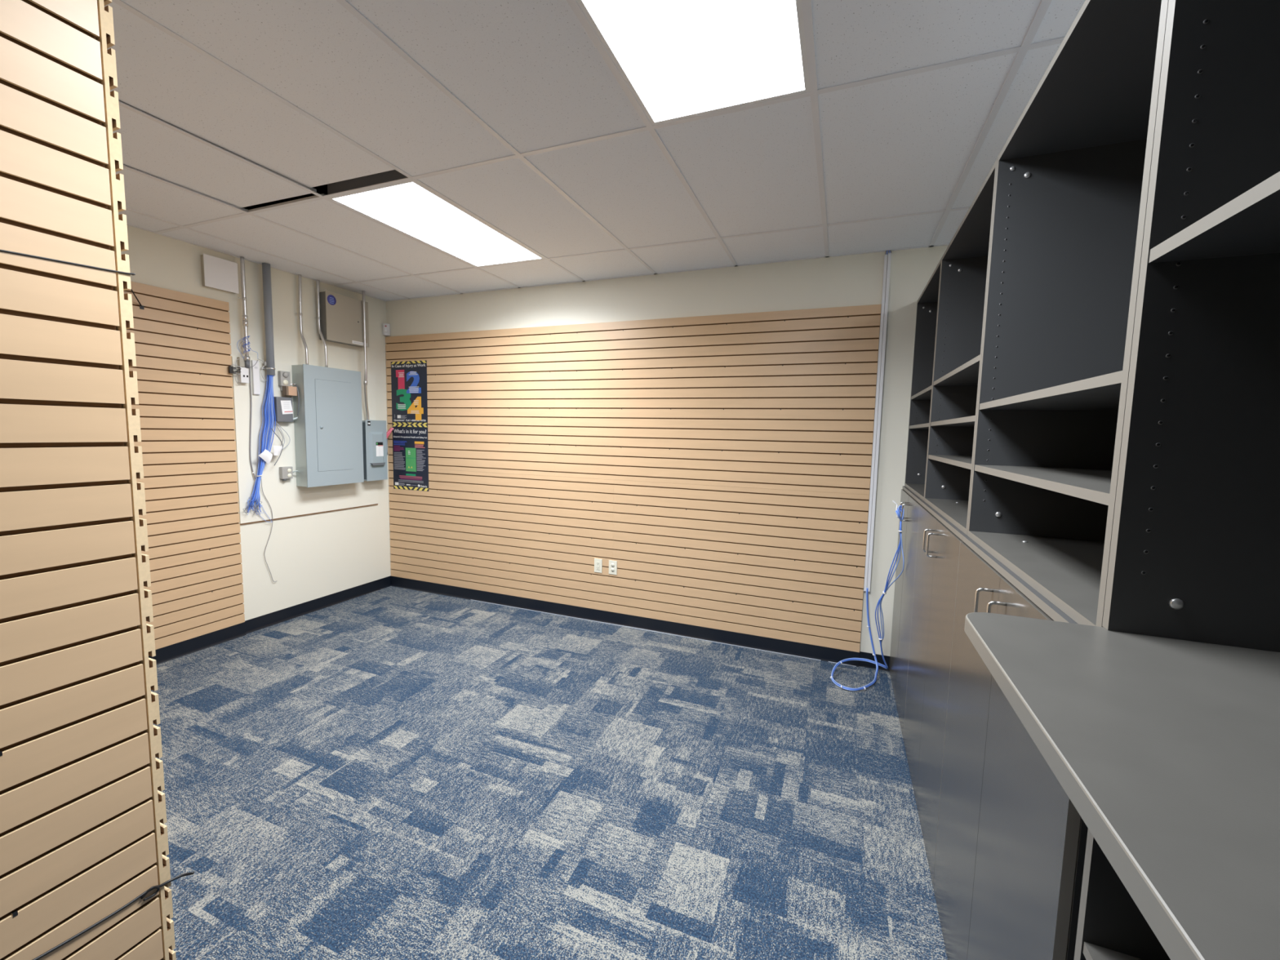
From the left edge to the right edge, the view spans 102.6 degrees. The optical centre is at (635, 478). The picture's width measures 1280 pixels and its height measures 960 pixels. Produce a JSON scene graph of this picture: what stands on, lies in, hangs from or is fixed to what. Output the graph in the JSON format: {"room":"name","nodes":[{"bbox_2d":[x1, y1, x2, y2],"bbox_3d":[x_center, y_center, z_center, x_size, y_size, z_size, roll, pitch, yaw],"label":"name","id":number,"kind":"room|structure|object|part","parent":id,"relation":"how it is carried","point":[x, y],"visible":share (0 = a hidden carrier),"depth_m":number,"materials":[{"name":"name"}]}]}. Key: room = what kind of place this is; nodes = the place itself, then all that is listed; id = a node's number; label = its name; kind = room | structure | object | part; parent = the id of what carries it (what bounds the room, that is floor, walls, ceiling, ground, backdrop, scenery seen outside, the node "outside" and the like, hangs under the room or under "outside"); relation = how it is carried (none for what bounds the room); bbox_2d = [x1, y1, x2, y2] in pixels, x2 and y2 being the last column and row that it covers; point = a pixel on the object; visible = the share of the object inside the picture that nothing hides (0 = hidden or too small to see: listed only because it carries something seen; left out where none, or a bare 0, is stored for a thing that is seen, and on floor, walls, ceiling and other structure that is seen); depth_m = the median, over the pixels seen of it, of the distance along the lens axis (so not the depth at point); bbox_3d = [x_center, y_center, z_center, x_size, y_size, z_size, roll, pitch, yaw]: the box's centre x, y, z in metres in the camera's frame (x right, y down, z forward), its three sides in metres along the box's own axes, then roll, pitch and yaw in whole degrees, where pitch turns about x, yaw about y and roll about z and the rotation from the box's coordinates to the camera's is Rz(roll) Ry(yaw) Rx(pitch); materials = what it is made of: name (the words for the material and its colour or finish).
{"room":"empty retail store","nodes":[
{"label":"empty retail store","id":0,"kind":"room"},
{"bbox_2d":[120,206,391,620],"bbox_3d":[-3.770,-0.296,1.791,0.120,3.320,7.000,3,6,22],"label":"wall","id":1,"kind":"structure","parent":0,"point":[308,557],"depth_m":4.14,"materials":[{"name":"white paint"}]},
{"bbox_2d":[123,280,244,649],"bbox_3d":[-3.151,-0.040,3.190,0.020,2.341,1.220,3,6,22],"label":"slatwall","id":2,"kind":"object","parent":1,"relation":"attached to","point":[183,340],"visible":0.47,"depth_m":3.47,"materials":[{"name":"brown wood"}]},
{"bbox_2d":[130,288,144,309],"bbox_3d":[-3.030,-1.123,3.084,0.018,0.157,0.255,-1,6,-25],"label":"hook","id":3,"kind":"object","parent":2,"relation":"attached to","point":[141,307],"visible":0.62,"depth_m":3.17,"materials":[{"name":"black metal"}]},
{"bbox_2d":[200,253,239,293],"bbox_3d":[-2.906,-1.427,3.585,0.040,0.213,0.211,3,6,22],"label":"box","id":4,"kind":"object","parent":1,"relation":"attached to","point":[218,273],"visible":1,"depth_m":3.56,"materials":[{"name":"beige metal"}]},
{"bbox_2d":[238,256,248,356],"bbox_3d":[-2.843,-1.242,3.712,0.051,0.700,0.033,-4,7,-44],"label":"conduit","id":5,"kind":"object","parent":1,"relation":"attached to","point":[245,318],"visible":1,"depth_m":3.71,"materials":[{"name":"silver metal"}]},
{"bbox_2d":[260,262,275,375],"bbox_3d":[-2.781,-1.194,3.863,0.078,0.820,0.077,3,6,22],"label":"cable conduit","id":6,"kind":"object","parent":1,"relation":"attached to","point":[266,270],"visible":1,"depth_m":3.85,"materials":[{"name":"grey plastic"}]},
{"bbox_2d":[148,575,391,664],"bbox_3d":[-2.917,1.123,3.933,0.031,0.100,2.620,3,6,22],"label":"baseboard","id":7,"kind":"structure","parent":1,"relation":"attached to","point":[268,620],"depth_m":3.99,"materials":[{"name":"black rubber"}]},
{"bbox_2d":[295,274,308,364],"bbox_3d":[-2.668,-1.267,4.101,0.087,0.714,0.056,3,6,22],"label":"conduit","id":8,"kind":"object","parent":1,"relation":"attached to","point":[300,295],"visible":0.98,"depth_m":4.11,"materials":[{"name":"silver metal"}]},
{"bbox_2d":[231,356,377,524],"bbox_3d":[-2.686,-0.313,4.309,0.030,1.230,1.220,3,6,22],"label":"board","id":9,"kind":"object","parent":1,"relation":"attached to","point":[286,500],"depth_m":4.01,"materials":[{"name":"white"}]},
{"bbox_2d":[236,355,250,383],"bbox_3d":[-2.858,-0.796,3.747,0.052,0.193,0.069,3,6,22],"label":"box","id":10,"kind":"object","parent":9,"relation":"attached to","point":[243,377],"visible":1,"depth_m":3.73,"materials":[{"name":"white plastic"}]},
{"bbox_2d":[228,364,240,373],"bbox_3d":[-2.881,-0.784,3.687,0.019,0.067,0.075,4,6,26],"label":"adapter","id":11,"kind":"object","parent":10,"relation":"attached to","point":[230,368],"visible":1,"depth_m":3.67,"materials":[{"name":"grey plastic"}]},
{"bbox_3d":[-2.872,-0.848,3.737,0.028,0.070,0.043,3,6,22],"label":"mounting plate","id":12,"kind":"part","parent":10,"relation":"part of","materials":[{"name":"beige metal"}]},
{"bbox_2d":[236,335,257,358],"bbox_3d":[-2.841,-0.955,3.752,0.049,0.176,0.146,2,5,7],"label":"wire","id":13,"kind":"object","parent":10,"relation":"attached to","point":[249,343],"visible":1,"depth_m":3.73,"materials":[{"name":"grey"}]},
{"bbox_2d":[248,364,255,479],"bbox_3d":[-2.863,-0.438,3.817,0.024,0.890,0.032,3,6,22],"label":"coaxial cable","id":14,"kind":"object","parent":10,"relation":"hanging from","point":[253,473],"visible":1,"depth_m":3.82,"materials":[{"name":"grey plastic"}]},
{"bbox_3d":[-2.842,-0.756,3.837,0.019,0.250,0.046,3,6,22],"label":"terminal strip","id":15,"kind":"part","parent":9,"relation":"part of","materials":[{"name":"white plastic"}]},
{"bbox_2d":[243,374,275,515],"bbox_3d":[-2.834,-0.260,3.859,0.058,1.079,0.256,3,6,22],"label":"cable bundle","id":16,"kind":"object","parent":9,"relation":"attached to","point":[268,413],"visible":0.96,"depth_m":3.88,"materials":[{"name":"blue plastic"}]},
{"bbox_2d":[258,448,272,463],"bbox_3d":[-2.791,-0.164,3.872,0.017,0.115,0.106,3,6,22],"label":"paper tag","id":17,"kind":"object","parent":16,"relation":"attached to","point":[266,455],"visible":1,"depth_m":3.87,"materials":[{"name":"white paper"}]},
{"bbox_2d":[260,479,275,582],"bbox_3d":[-2.856,0.391,3.973,0.034,0.869,0.123,1,5,1],"label":"wire","id":18,"kind":"object","parent":16,"relation":"hanging from","point":[260,479],"visible":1,"depth_m":3.99,"materials":[{"name":"grey"}]},
{"bbox_2d":[271,427,283,465],"bbox_3d":[-2.766,-0.243,3.953,0.026,0.290,0.087,3,6,22],"label":"wire","id":19,"kind":"object","parent":16,"relation":"attached to","point":[271,428],"visible":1,"depth_m":3.96,"materials":[{"name":"grey plastic"}]},
{"bbox_2d":[273,445,282,455],"bbox_3d":[-2.757,-0.215,3.962,0.013,0.077,0.072,3,6,22],"label":"paper tag","id":20,"kind":"object","parent":16,"relation":"attached to","point":[277,449],"visible":1,"depth_m":3.95,"materials":[{"name":"white paper"}]},
{"bbox_2d":[261,361,267,381],"bbox_3d":[-2.804,-0.811,3.875,0.017,0.149,0.048,3,6,22],"label":"loop","id":21,"kind":"object","parent":9,"relation":"attached to","point":[264,363],"visible":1,"depth_m":3.87,"materials":[{"name":"grey"}]},
{"bbox_2d":[277,370,290,391],"bbox_3d":[-2.752,-0.764,4.024,0.047,0.152,0.076,3,6,22],"label":"box","id":22,"kind":"object","parent":9,"relation":"attached to","point":[284,380],"visible":0.82,"depth_m":4.00,"materials":[{"name":"grey metal"}]},
{"bbox_2d":[282,379,288,385],"bbox_3d":[-2.743,-0.753,4.019,0.003,0.042,0.042,3,6,22],"label":"receptacle","id":23,"kind":"object","parent":22,"relation":"attached to","point":[285,382],"depth_m":4.01,"materials":[{"name":"beige"}]},
{"bbox_2d":[282,386,297,395],"bbox_3d":[-2.726,-0.688,4.037,0.058,0.072,0.082,3,6,22],"label":"plug","id":24,"kind":"object","parent":22,"relation":"attached to","point":[286,390],"visible":1,"depth_m":4.01,"materials":[{"name":"brown"}]},
{"bbox_2d":[272,395,297,422],"bbox_3d":[-2.753,-0.563,4.039,0.055,0.238,0.180,3,6,22],"label":"enclosure","id":25,"kind":"object","parent":9,"relation":"attached to","point":[283,409],"visible":0.77,"depth_m":4.00,"materials":[{"name":"grey metal"}]},
{"bbox_2d":[275,422,290,449],"bbox_3d":[-2.765,-0.335,4.021,0.010,0.228,0.113,3,6,22],"label":"wire","id":26,"kind":"object","parent":25,"relation":"hanging from","point":[276,422],"visible":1,"depth_m":4.04,"materials":[{"name":"grey"}]},
{"bbox_2d":[279,466,299,480],"bbox_3d":[-2.764,-0.041,4.099,0.048,0.110,0.143,4,6,30],"label":"outlet box","id":27,"kind":"object","parent":9,"relation":"attached to","point":[285,473],"visible":1,"depth_m":4.06,"materials":[{"name":"grey plastic"}]},
{"bbox_2d":[291,364,364,487],"bbox_3d":[-2.588,-0.437,4.346,0.147,0.978,0.524,3,6,22],"label":"breaker panel","id":28,"kind":"object","parent":9,"relation":"attached to","point":[328,426],"visible":1,"depth_m":4.25,"materials":[{"name":"grey metal"}]},
{"bbox_2d":[290,383,299,415],"bbox_3d":[-2.706,-0.628,4.079,0.074,0.252,0.030,1,5,0],"label":"ground wire","id":29,"kind":"object","parent":28,"relation":"attached to","point":[291,384],"visible":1,"depth_m":4.07,"materials":[{"name":"grey metal"}]},
{"bbox_3d":[-2.530,-0.442,4.316,0.002,0.747,0.327,3,6,22],"label":"panel door","id":30,"kind":"part","parent":28,"relation":"part of","materials":[{"name":"grey metal"}]},
{"bbox_2d":[362,419,394,481],"bbox_3d":[-2.421,-0.265,4.823,0.124,0.558,0.324,3,6,22],"label":"switch","id":31,"kind":"object","parent":9,"relation":"attached to","point":[375,436],"visible":0.95,"depth_m":4.74,"materials":[{"name":"grey metal"}]},
{"bbox_2d":[362,290,368,420],"bbox_3d":[-2.436,-1.097,4.622,0.033,1.137,0.088,-1,5,-18],"label":"conduit","id":32,"kind":"object","parent":31,"relation":"attached to","point":[365,381],"visible":1,"depth_m":4.58,"materials":[{"name":"silver metal"}]},
{"bbox_3d":[-2.396,-0.134,4.768,0.022,0.022,0.155,3,6,22],"label":"pull handle","id":33,"kind":"part","parent":31,"relation":"part of","materials":[{"name":"grey metal"}]},
{"bbox_3d":[-2.364,-0.430,4.910,0.026,0.114,0.097,5,6,35],"label":"lever","id":34,"kind":"part","parent":31,"relation":"part of","materials":[{"name":"red plastic"}]},
{"bbox_2d":[314,280,328,367],"bbox_3d":[-2.609,-1.280,4.258,0.092,0.714,0.045,1,5,-2],"label":"conduit","id":35,"kind":"object","parent":1,"relation":"attached to","point":[318,317],"visible":0.99,"depth_m":4.25,"materials":[{"name":"silver metal"}]},
{"bbox_2d":[319,290,368,347],"bbox_3d":[-2.529,-1.372,4.454,0.102,0.398,0.409,3,6,22],"label":"electrical box","id":36,"kind":"object","parent":1,"relation":"attached to","point":[341,316],"visible":1,"depth_m":4.39,"materials":[{"name":"beige metal"}]},
{"bbox_2d":[382,323,390,336],"bbox_3d":[-2.379,-1.420,4.890,0.053,0.108,0.054,3,6,22],"label":"sensor","id":37,"kind":"object","parent":1,"relation":"attached to","point":[386,327],"visible":1,"depth_m":4.87,"materials":[{"name":"white plastic"}]},
{"bbox_2d":[247,184,327,208],"bbox_3d":[0.956,-1.562,-0.217,10.200,0.040,7.200,3,6,22],"label":"ceiling","id":38,"kind":"structure","parent":0,"point":[321,189],"depth_m":3.58,"materials":[{"name":"grey"}]},
{"bbox_2d":[151,586,947,959],"bbox_3d":[0.891,1.604,0.072,10.000,0.001,7.000,3,6,22],"label":"floor","id":39,"kind":"structure","parent":0,"point":[391,772],"depth_m":2.23,"materials":[{"name":"carpet"}]},
{"bbox_2d":[888,485,923,737],"bbox_3d":[1.782,0.723,2.953,0.516,1.266,0.863,3,6,22],"label":"base cabinet","id":40,"kind":"object","parent":39,"relation":"on","point":[911,503],"visible":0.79,"depth_m":2.94,"materials":[{"name":"grey laminate"}]},
{"bbox_2d":[875,500,904,669],"bbox_3d":[1.575,0.704,3.200,0.117,1.183,0.458,3,6,22],"label":"cable","id":41,"kind":"object","parent":40,"relation":"hanging from","point":[897,510],"visible":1,"depth_m":3.11,"materials":[{"name":"blue plastic"}]},
{"bbox_3d":[1.672,0.701,3.245,0.018,1.237,0.400,3,6,22],"label":"door","id":42,"kind":"part","parent":40,"relation":"part of","materials":[{"name":"grey metal"}]},
{"bbox_3d":[1.562,0.198,2.970,0.039,0.101,0.008,3,6,22],"label":"handle","id":43,"kind":"part","parent":40,"relation":"part of","materials":[{"name":"silver metal"}]},
{"bbox_3d":[1.816,0.103,2.888,0.472,0.018,0.863,3,6,22],"label":"panel","id":44,"kind":"part","parent":40,"relation":"part of","materials":[{"name":"grey laminate"}]},
{"bbox_2d":[904,257,942,501],"bbox_3d":[1.834,-0.495,2.831,0.460,1.183,0.863,3,6,22],"label":"shelf unit","id":45,"kind":"object","parent":40,"relation":"on","point":[927,303],"visible":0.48,"depth_m":3.26,"materials":[{"name":"grey laminate"}]},
{"bbox_3d":[1.822,0.084,2.884,0.460,0.019,0.825,3,6,22],"label":"panel","id":46,"kind":"part","parent":45,"relation":"part of","materials":[{"name":"grey laminate"}]},
{"bbox_3d":[1.830,-0.287,2.850,0.458,0.019,0.825,3,6,22],"label":"shelf","id":47,"kind":"part","parent":45,"relation":"part of","materials":[{"name":"grey laminate"}]},
{"bbox_3d":[1.991,-0.527,3.222,0.460,1.183,0.020,3,6,22],"label":"panel","id":48,"kind":"part","parent":45,"relation":"part of","materials":[{"name":"grey laminate"}]},
{"bbox_3d":[1.834,-0.473,2.833,0.458,0.019,0.825,3,6,22],"label":"shelf","id":49,"kind":"part","parent":45,"relation":"part of","materials":[{"name":"grey laminate"}]},
{"bbox_3d":[1.846,-1.075,2.779,0.460,0.019,0.825,3,6,22],"label":"panel","id":50,"kind":"part","parent":45,"relation":"part of","materials":[{"name":"grey laminate"}]},
{"bbox_3d":[1.677,-0.463,2.441,0.460,1.183,0.020,3,6,22],"label":"panel","id":51,"kind":"part","parent":45,"relation":"part of","materials":[{"name":"grey laminate"}]},
{"bbox_2d":[902,501,966,885],"bbox_3d":[1.444,0.793,2.112,0.516,1.266,0.953,3,6,22],"label":"base cabinet","id":52,"kind":"object","parent":39,"relation":"on","point":[938,544],"visible":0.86,"depth_m":2.06,"materials":[{"name":"grey laminate"}]},
{"bbox_3d":[1.332,0.771,2.399,0.018,1.237,0.501,3,6,22],"label":"door","id":53,"kind":"part","parent":52,"relation":"part of","materials":[{"name":"grey metal"}]},
{"bbox_3d":[1.241,0.264,2.171,0.039,0.101,0.008,3,6,22],"label":"handle","id":54,"kind":"part","parent":52,"relation":"part of","materials":[{"name":"silver metal"}]},
{"bbox_3d":[1.205,0.271,2.084,0.039,0.101,0.008,3,6,22],"label":"handle","id":55,"kind":"part","parent":52,"relation":"part of","materials":[{"name":"silver metal"}]},
{"bbox_3d":[1.477,0.173,2.047,0.472,0.018,0.953,3,6,22],"label":"panel","id":56,"kind":"part","parent":52,"relation":"part of","materials":[{"name":"grey laminate"}]},
{"bbox_2d":[924,158,997,535],"bbox_3d":[1.495,-0.425,1.990,0.460,1.183,0.952,3,6,22],"label":"shelf unit","id":57,"kind":"object","parent":52,"relation":"on","point":[965,262],"visible":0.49,"depth_m":2.43,"materials":[{"name":"grey laminate"}]},
{"bbox_3d":[1.483,0.154,2.043,0.460,0.019,0.914,3,6,22],"label":"panel","id":58,"kind":"part","parent":57,"relation":"part of","materials":[{"name":"grey laminate"}]},
{"bbox_3d":[1.488,-0.061,2.023,0.458,0.019,0.914,3,6,22],"label":"shelf","id":59,"kind":"part","parent":57,"relation":"part of","materials":[{"name":"grey laminate"}]},
{"bbox_3d":[1.492,-0.219,2.009,0.458,0.019,0.914,3,6,22],"label":"shelf","id":60,"kind":"part","parent":57,"relation":"part of","materials":[{"name":"grey laminate"}]},
{"bbox_3d":[1.669,-0.461,2.422,0.460,1.183,0.020,3,6,22],"label":"panel","id":61,"kind":"part","parent":57,"relation":"part of","materials":[{"name":"grey laminate"}]},
{"bbox_3d":[1.496,-0.414,1.991,0.458,0.019,0.914,3,6,22],"label":"shelf","id":62,"kind":"part","parent":57,"relation":"part of","materials":[{"name":"grey laminate"}]},
{"bbox_3d":[1.507,-1.005,1.937,0.460,0.019,0.914,3,6,22],"label":"panel","id":63,"kind":"part","parent":57,"relation":"part of","materials":[{"name":"grey laminate"}]},
{"bbox_3d":[1.321,-0.390,1.559,0.460,1.183,0.020,3,6,22],"label":"panel","id":64,"kind":"part","parent":57,"relation":"part of","materials":[{"name":"grey laminate"}]},
{"bbox_2d":[933,535,1088,959],"bbox_3d":[1.091,0.866,1.236,0.516,1.266,0.939,3,6,22],"label":"base cabinet","id":65,"kind":"object","parent":39,"relation":"on","point":[1011,842],"visible":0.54,"depth_m":1.21,"materials":[{"name":"grey laminate"}]},
{"bbox_3d":[0.984,0.843,1.535,0.018,1.237,0.461,3,6,22],"label":"door","id":66,"kind":"part","parent":65,"relation":"part of","materials":[{"name":"grey metal"}]},
{"bbox_3d":[0.902,0.334,1.330,0.039,0.101,0.008,3,6,22],"label":"handle","id":67,"kind":"part","parent":65,"relation":"part of","materials":[{"name":"silver metal"}]},
{"bbox_3d":[0.859,0.343,1.223,0.039,0.101,0.008,3,6,22],"label":"handle","id":68,"kind":"part","parent":65,"relation":"part of","materials":[{"name":"silver metal"}]},
{"bbox_3d":[1.125,0.246,1.171,0.472,0.018,0.939,3,6,22],"label":"panel","id":69,"kind":"part","parent":65,"relation":"part of","materials":[{"name":"grey laminate"}]},
{"bbox_3d":[0.809,0.879,1.101,0.018,1.237,0.475,3,6,22],"label":"door","id":70,"kind":"part","parent":65,"relation":"part of","materials":[{"name":"grey metal"}]},
{"bbox_2d":[1073,828,1170,959],"bbox_3d":[0.762,0.939,0.356,0.470,1.266,0.943,3,6,22],"label":"cabinet","id":71,"kind":"object","parent":39,"relation":"on","point":[1111,926],"visible":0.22,"depth_m":0.78,"materials":[{"name":"grey laminate"}]},
{"bbox_2d":[1082,941,1142,959],"bbox_3d":[0.753,0.776,0.320,0.459,0.019,0.856,3,6,22],"label":"shelf","id":72,"kind":"object","parent":71,"relation":"attached to","point":[1091,950],"depth_m":0.78,"materials":[{"name":"grey laminate"}]},
{"bbox_2d":[964,612,1279,959],"bbox_3d":[0.523,0.325,-0.083,0.654,0.025,1.836,3,6,22],"label":"countertop","id":73,"kind":"structure","parent":71,"relation":"on","point":[1166,750],"depth_m":0.48,"materials":[{"name":"grey laminate"}]},
{"bbox_2d":[967,0,1168,626],"bbox_3d":[1.142,-0.353,1.114,0.460,1.183,0.938,3,6,22],"label":"shelf unit","id":74,"kind":"object","parent":73,"relation":"on","point":[1073,175],"visible":0.56,"depth_m":1.50,"materials":[{"name":"grey laminate"}]},
{"bbox_3d":[1.131,0.227,1.167,0.460,0.019,0.900,3,6,22],"label":"panel","id":75,"kind":"part","parent":74,"relation":"part of","materials":[{"name":"grey laminate"}]},
{"bbox_3d":[1.136,0.012,1.147,0.458,0.019,0.900,3,6,22],"label":"shelf","id":76,"kind":"part","parent":74,"relation":"part of","materials":[{"name":"grey laminate"}]},
{"bbox_3d":[1.140,-0.181,1.130,0.458,0.019,0.900,3,6,22],"label":"shelf","id":77,"kind":"part","parent":74,"relation":"part of","materials":[{"name":"grey laminate"}]},
{"bbox_3d":[1.313,-0.388,1.539,0.460,1.183,0.020,3,6,22],"label":"panel","id":78,"kind":"part","parent":74,"relation":"part of","materials":[{"name":"grey laminate"}]},
{"bbox_3d":[1.154,-0.932,1.062,0.460,0.019,0.900,3,6,22],"label":"panel","id":79,"kind":"part","parent":74,"relation":"part of","materials":[{"name":"grey laminate"}]},
{"bbox_3d":[0.971,-0.318,0.689,0.460,1.183,0.020,3,6,22],"label":"panel","id":80,"kind":"part","parent":74,"relation":"part of","materials":[{"name":"grey laminate"}]},
{"bbox_2d":[1102,0,1279,652],"bbox_3d":[0.792,-0.293,0.242,0.460,1.158,0.942,3,6,22],"label":"shelf unit","id":81,"kind":"object","parent":73,"relation":"on","point":[1194,556],"visible":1,"depth_m":0.73,"materials":[{"name":"grey laminate"}]},
{"bbox_3d":[0.792,-0.276,0.243,0.458,0.019,0.904,3,6,22],"label":"shelf","id":82,"kind":"part","parent":81,"relation":"part of","materials":[{"name":"grey laminate"}]},
{"bbox_2d":[111,0,1084,301],"bbox_3d":[0.948,-1.171,-0.181,10.000,0.020,7.000,3,6,22],"label":"ceiling","id":83,"kind":"structure","parent":0,"point":[516,114],"depth_m":2.07,"materials":[{"name":"tile"}]},
{"bbox_2d":[112,99,316,208],"bbox_3d":[-2.156,-1.460,2.216,0.604,0.018,1.200,3,6,21],"label":"tile","id":84,"kind":"structure","parent":83,"relation":"attached to","point":[148,146],"depth_m":2.41,"materials":[{"name":"white tile"}]},
{"bbox_2d":[104,0,394,187],"bbox_3d":[-1.603,-1.426,1.958,0.604,0.017,1.200,3,6,21],"label":"tile","id":85,"kind":"structure","parent":83,"relation":"attached to","point":[158,75],"depth_m":1.98,"materials":[{"name":"white tile"}]},
{"bbox_2d":[327,169,543,266],"bbox_3d":[-1.128,-1.560,3.142,0.586,0.103,1.196,3,6,22],"label":"ceiling light","id":86,"kind":"object","parent":83,"relation":"attached to","point":[410,208],"visible":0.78,"depth_m":3.15,"materials":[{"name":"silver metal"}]},
{"bbox_2d":[575,0,809,125],"bbox_3d":[0.115,-1.369,1.338,0.586,0.103,1.196,3,6,22],"label":"ceiling light","id":87,"kind":"object","parent":83,"relation":"attached to","point":[679,60],"visible":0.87,"depth_m":1.73,"materials":[{"name":"translucent white acrylic plastic"},{"name":"white painted metal"}]},
{"bbox_2d":[386,244,948,656],"bbox_3d":[2.251,-0.302,3.215,10.240,3.320,0.120,3,6,22],"label":"wall","id":88,"kind":"structure","parent":0,"point":[851,280],"depth_m":3.56,"materials":[{"name":"white paint"}]},
{"bbox_2d":[385,325,555,475],"bbox_3d":[-1.538,-0.689,4.632,1.875,1.245,0.020,3,6,22],"label":"slatwall","id":89,"kind":"object","parent":88,"relation":"attached to","point":[491,393],"visible":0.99,"depth_m":4.53,"materials":[{"name":"brown wood"}]},
{"bbox_2d":[391,360,427,424],"bbox_3d":[-2.145,-0.810,4.856,0.442,0.592,0.003,3,6,22],"label":"poster","id":90,"kind":"object","parent":89,"relation":"attached to","point":[409,378],"visible":1,"depth_m":4.85,"materials":[{"name":"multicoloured paper"}]},
{"bbox_2d":[392,424,428,491],"bbox_3d":[-2.158,-0.201,4.912,0.442,0.628,0.002,3,6,22],"label":"poster","id":91,"kind":"object","parent":89,"relation":"attached to","point":[410,455],"visible":1,"depth_m":4.91,"materials":[{"name":"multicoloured paper"}]},
{"bbox_2d":[388,466,614,612],"bbox_3d":[-1.306,0.492,4.637,2.426,1.095,0.020,3,6,22],"label":"slatwall","id":92,"kind":"object","parent":88,"relation":"attached to","point":[538,537],"visible":1,"depth_m":4.55,"materials":[{"name":"brown wood"}]},
{"bbox_2d":[594,558,602,573],"bbox_3d":[-0.309,0.721,4.241,0.071,0.115,0.008,3,6,22],"label":"wall outlet","id":93,"kind":"object","parent":92,"relation":"attached to","point":[597,562],"visible":1,"depth_m":4.24,"materials":[{"name":"beige plastic"}]},
{"bbox_2d":[595,561,599,569],"bbox_3d":[-0.310,0.722,4.239,0.034,0.068,0.002,3,6,22],"label":"receptacle","id":94,"kind":"object","parent":93,"relation":"attached to","point":[597,563],"depth_m":4.24,"materials":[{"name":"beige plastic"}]},
{"bbox_2d":[391,576,889,671],"bbox_3d":[-0.349,1.143,4.300,4.503,0.100,0.031,3,6,22],"label":"baseboard","id":95,"kind":"structure","parent":88,"relation":"attached to","point":[808,651],"depth_m":4.09,"materials":[{"name":"black rubber"}]},
{"bbox_2d":[554,304,881,494],"bbox_3d":[0.458,-0.575,3.838,2.428,1.245,0.020,3,6,22],"label":"slatwall","id":96,"kind":"object","parent":88,"relation":"attached to","point":[780,400],"visible":1,"depth_m":3.75,"materials":[{"name":"brown wood"}]},
{"bbox_2d":[611,480,869,652],"bbox_3d":[0.690,0.605,3.842,1.877,1.095,0.020,3,6,22],"label":"slatwall","id":97,"kind":"object","parent":88,"relation":"attached to","point":[788,565],"visible":1,"depth_m":3.79,"materials":[{"name":"brown wood"}]},
{"bbox_2d":[608,560,617,574],"bbox_3d":[-0.185,0.728,4.191,0.072,0.115,0.008,3,6,22],"label":"wall outlet","id":98,"kind":"object","parent":97,"relation":"attached to","point":[612,564],"visible":1,"depth_m":4.19,"materials":[{"name":"beige plastic"}]},
{"bbox_2d":[828,661,856,666],"bbox_3d":[1.440,1.294,3.573,0.180,0.004,0.004,3,6,22],"label":"trim","id":99,"kind":"structure","parent":88,"relation":"attached to","point":[828,661],"depth_m":3.57,"materials":[{"name":"grey"}]},
{"bbox_2d":[863,250,891,591],"bbox_3d":[1.601,-0.348,3.396,0.039,2.243,0.022,3,6,22],"label":"conduit","id":100,"kind":"object","parent":88,"relation":"attached to","point":[886,259],"visible":1,"depth_m":3.38,"materials":[{"name":"white plastic"}]},
{"bbox_2d":[830,587,887,690],"bbox_3d":[1.457,1.032,3.360,0.465,0.558,0.252,-4,7,-45],"label":"coiled cable","id":101,"kind":"object","parent":100,"relation":"hanging from","point":[841,662],"visible":1,"depth_m":3.46,"materials":[{"name":"blue plastic"}]},
{"bbox_3d":[-2.420,-0.184,1.304,2.757,3.200,0.528,3,6,22],"label":"wall partition","id":102,"kind":"structure","parent":0,"visible":0},
{"bbox_2d":[0,0,163,959],"bbox_3d":[-1.139,0.218,0.818,0.020,2.341,0.530,3,6,22],"label":"slatwall","id":103,"kind":"object","parent":102,"relation":"attached to","point":[77,845],"visible":1,"depth_m":0.95,"materials":[{"name":"brown wood"}]},
{"bbox_2d":[96,0,176,959],"bbox_3d":[-2.302,0.125,1.580,2.750,2.341,0.020,3,6,22],"label":"slatwall","id":104,"kind":"object","parent":102,"relation":"attached to","point":[106,38],"visible":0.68,"depth_m":1.05,"materials":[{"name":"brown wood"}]},
{"bbox_2d":[0,249,135,275],"bbox_3d":[-1.101,-0.375,0.805,0.012,0.038,0.497,3,6,22],"label":"wire","id":105,"kind":"object","parent":104,"relation":"attached to","point":[3,251],"visible":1,"depth_m":0.94,"materials":[{"name":"black plastic"}]},
{"bbox_2d":[32,871,194,959],"bbox_3d":[-1.112,0.889,0.950,0.024,0.063,0.483,4,6,24],"label":"wire","id":106,"kind":"object","parent":104,"relation":"attached to","point":[143,895],"visible":1,"depth_m":1.06,"materials":[{"name":"black plastic"}]}
]}

